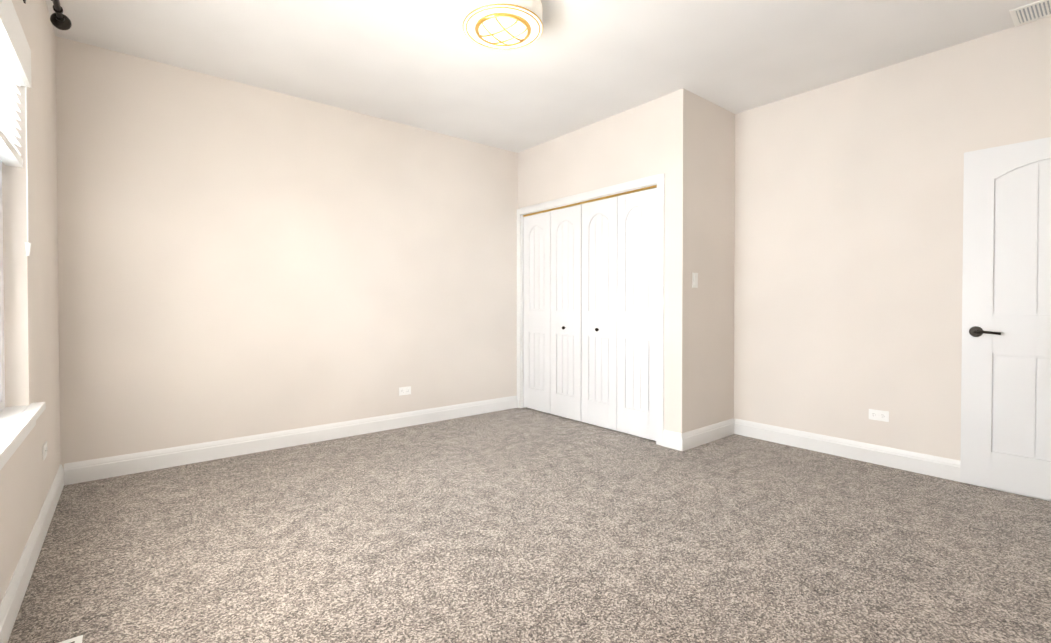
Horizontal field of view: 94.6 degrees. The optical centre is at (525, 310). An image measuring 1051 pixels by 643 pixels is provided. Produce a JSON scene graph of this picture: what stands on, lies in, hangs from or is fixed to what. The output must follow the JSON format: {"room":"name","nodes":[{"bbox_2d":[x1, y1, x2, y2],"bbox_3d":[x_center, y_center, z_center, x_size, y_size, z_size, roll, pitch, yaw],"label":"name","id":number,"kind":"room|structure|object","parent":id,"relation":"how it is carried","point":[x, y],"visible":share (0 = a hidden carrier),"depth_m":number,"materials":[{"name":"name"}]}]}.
{"room":"empty bedroom","nodes":[
{"label":"empty bedroom","id":0,"kind":"room"},
{"bbox_2d":[0,0,59,603],"bbox_3d":[-1.522,-0.276,1.236,0.120,2.740,4.354,-1,1,-39],"label":"wall","id":1,"kind":"structure","parent":0,"point":[31,350],"depth_m":2.17,"materials":[{"name":"beige paint"}]},
{"bbox_2d":[0,160,45,469],"bbox_3d":[-1.579,-0.295,1.341,0.165,1.605,1.910,-1,1,-39],"label":"window","id":2,"kind":"structure","parent":1,"relation":"in","point":[17,424],"depth_m":1.93,"materials":[{"name":"white paint"}]},
{"bbox_2d":[0,0,31,255],"bbox_3d":[-1.565,-0.658,1.347,0.080,0.871,1.782,-1,1,-39],"label":"window blind","id":3,"kind":"object","parent":2,"relation":"attached to","point":[15,60],"visible":0.98,"depth_m":1.86,"materials":[{"name":"white plastic"}]},
{"bbox_2d":[0,464,63,642],"bbox_3d":[-1.469,1.028,1.295,0.016,0.130,4.354,-1,1,-39],"label":"baseboard","id":4,"kind":"structure","parent":1,"relation":"attached to","point":[12,600],"depth_m":1.93,"materials":[{"name":"white paint"}]},
{"bbox_2d":[43,441,46,460],"bbox_3d":[-2.402,0.699,2.424,0.008,0.072,0.116,-1,1,-39],"label":"electrical outlet","id":5,"kind":"object","parent":1,"relation":"attached to","point":[44,450],"visible":1,"depth_m":2.40,"materials":[{"name":"white plastic"}]},
{"bbox_2d":[23,0,71,29],"bbox_3d":[-1.442,-1.317,1.332,0.141,0.111,2.222,-1,1,-39],"label":"curtain rod","id":6,"kind":"object","parent":1,"relation":"attached to","point":[59,20],"visible":1,"depth_m":2.16,"materials":[{"name":"brown metal"}]},
{"bbox_2d":[55,36,517,468],"bbox_3d":[-1.204,-0.316,4.387,4.604,2.740,0.120,-1,1,-39],"label":"wall","id":7,"kind":"structure","parent":0,"point":[236,259],"depth_m":3.64,"materials":[{"name":"beige paint"}]},
{"bbox_2d":[64,395,516,484],"bbox_3d":[-1.458,0.993,4.107,3.563,0.130,0.016,-1,1,-39],"label":"baseboard","id":8,"kind":"structure","parent":7,"relation":"attached to","point":[99,468],"depth_m":3.65,"materials":[{"name":"white paint"}]},
{"bbox_2d":[399,386,410,395],"bbox_3d":[-1.095,0.729,4.406,0.116,0.072,0.008,-1,1,-39],"label":"electrical outlet","id":9,"kind":"object","parent":7,"relation":"attached to","point":[404,390],"visible":1,"depth_m":4.40,"materials":[{"name":"white plastic"}]},
{"bbox_2d":[8,407,1050,642],"bbox_3d":[0.213,1.116,2.673,4.604,0.080,4.594,-1,1,-39],"label":"floor","id":10,"kind":"structure","parent":0,"point":[522,525],"depth_m":2.21,"materials":[{"name":"carpet"}]},
{"bbox_2d":[58,635,82,642],"bbox_3d":[-1.437,1.088,1.458,0.140,0.006,0.305,-1,1,-39],"label":"air vent register","id":11,"kind":"object","parent":10,"relation":"on","point":[77,639],"visible":1,"depth_m":1.59,"materials":[{"name":"white paint"}]},
{"bbox_2d":[46,0,1038,152],"bbox_3d":[0.213,-1.704,2.638,4.604,0.080,4.594,-1,1,-39],"label":"ceiling","id":12,"kind":"structure","parent":0,"point":[429,65],"depth_m":3.10,"materials":[{"name":"white paint"}]},
{"bbox_2d":[463,0,542,49],"bbox_3d":[-0.123,-1.581,2.652,0.440,0.166,0.440,-1,1,-39],"label":"drum ceiling light","id":13,"kind":"object","parent":12,"relation":"attached to","point":[504,24],"visible":1,"depth_m":2.57,"materials":[{"name":"white glass"}]},
{"bbox_2d":[1009,0,1050,26],"bbox_3d":[2.828,-1.661,2.689,0.235,0.008,0.180,-1,1,-39],"label":"ceiling vent","id":14,"kind":"object","parent":12,"relation":"in","point":[1031,12],"visible":1,"depth_m":2.69,"materials":[{"name":"white metal"}]},
{"bbox_2d":[518,94,668,429],"bbox_3d":[0.560,-0.317,4.532,0.120,2.740,1.890,-1,1,-39],"label":"wall","id":15,"kind":"structure","parent":0,"point":[631,144],"depth_m":4.23,"materials":[{"name":"beige paint"}]},
{"bbox_2d":[524,211,549,412],"bbox_3d":[0.124,0.016,5.036,0.030,2.036,0.425,-1,1,-39],"label":"closet door leaf","id":16,"kind":"structure","parent":15,"relation":"in","point":[536,311],"depth_m":5.02,"materials":[{"name":"white paint"}]},
{"bbox_2d":[550,204,581,420],"bbox_3d":[0.380,0.021,4.693,0.068,2.036,0.425,-1,1,-39],"label":"closet door leaf","id":17,"kind":"structure","parent":15,"relation":"in","point":[565,303],"depth_m":4.69,"materials":[{"name":"white paint"}]},
{"bbox_2d":[523,185,656,216],"bbox_3d":[0.531,-1.004,4.526,0.038,0.014,1.714,-1,1,-39],"label":"track rail","id":18,"kind":"object","parent":15,"relation":"attached to","point":[628,192],"visible":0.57,"depth_m":4.38,"materials":[{"name":"gold metal"}]},
{"bbox_2d":[517,173,664,445],"bbox_3d":[0.542,-0.015,4.545,0.136,2.135,1.851,-1,1,-39],"label":"trim","id":19,"kind":"structure","parent":15,"relation":"attached to","point":[658,180],"depth_m":4.00,"materials":[{"name":"white paint"}]},
{"bbox_2d":[581,196,617,430],"bbox_3d":[0.653,0.025,4.359,0.068,2.036,0.425,-1,1,-39],"label":"closet door leaf","id":20,"kind":"structure","parent":15,"relation":"in","point":[599,327],"depth_m":4.35,"materials":[{"name":"white paint"}]},
{"bbox_2d":[617,188,656,440],"bbox_3d":[0.938,0.029,4.041,0.030,2.036,0.425,-1,1,-39],"label":"closet door leaf","id":21,"kind":"structure","parent":15,"relation":"in","point":[636,298],"depth_m":4.04,"materials":[{"name":"white paint"}]},
{"bbox_2d":[663,429,681,450],"bbox_3d":[1.132,0.998,3.742,0.016,0.130,0.159,-1,1,-39],"label":"baseboard","id":22,"kind":"structure","parent":15,"relation":"attached to","point":[671,439],"depth_m":3.74,"materials":[{"name":"white paint"}]},
{"bbox_2d":[668,88,734,432],"bbox_3d":[1.454,-0.310,3.964,0.785,2.740,0.120,-1,1,-39],"label":"wall","id":23,"kind":"structure","parent":0,"point":[701,244],"depth_m":3.83,"materials":[{"name":"beige paint"}]},
{"bbox_2d":[692,273,697,287],"bbox_3d":[1.323,-0.238,3.774,0.072,0.116,0.009,-1,1,-39],"label":"rocker light switch","id":24,"kind":"object","parent":23,"relation":"attached to","point":[694,280],"visible":1,"depth_m":3.77,"materials":[{"name":"white plastic"}]},
{"bbox_2d":[681,418,734,450],"bbox_3d":[1.491,0.995,3.923,0.801,0.130,0.016,-1,1,-39],"label":"baseboard return","id":25,"kind":"object","parent":23,"relation":"attached to","point":[703,435],"visible":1,"depth_m":3.89,"materials":[{"name":"white paint"}]},
{"bbox_2d":[734,16,1050,460],"bbox_3d":[1.948,-0.312,4.075,0.120,2.740,4.354,-1,1,-39],"label":"wall","id":26,"kind":"structure","parent":0,"point":[848,267],"depth_m":3.40,"materials":[{"name":"beige paint"}]},
{"bbox_2d":[869,409,888,421],"bbox_3d":[2.454,0.727,3.369,0.008,0.072,0.116,-1,1,-39],"label":"electrical outlet","id":27,"kind":"object","parent":26,"relation":"attached to","point":[879,415],"visible":1,"depth_m":3.36,"materials":[{"name":"white plastic"}]},
{"bbox_2d":[734,419,1050,500],"bbox_3d":[2.537,1.004,3.264,0.016,0.130,2.328,-1,1,-39],"label":"baseboard","id":28,"kind":"structure","parent":26,"relation":"attached to","point":[935,466],"depth_m":3.45,"materials":[{"name":"white paint"}]},
{"bbox_2d":[960,137,1050,499],"bbox_3d":[2.950,0.046,2.681,0.095,2.036,0.812,-1,1,-39],"label":"entry door","id":29,"kind":"structure","parent":26,"relation":"in","point":[1006,375],"depth_m":2.85,"materials":[{"name":"white paint"}]}
]}

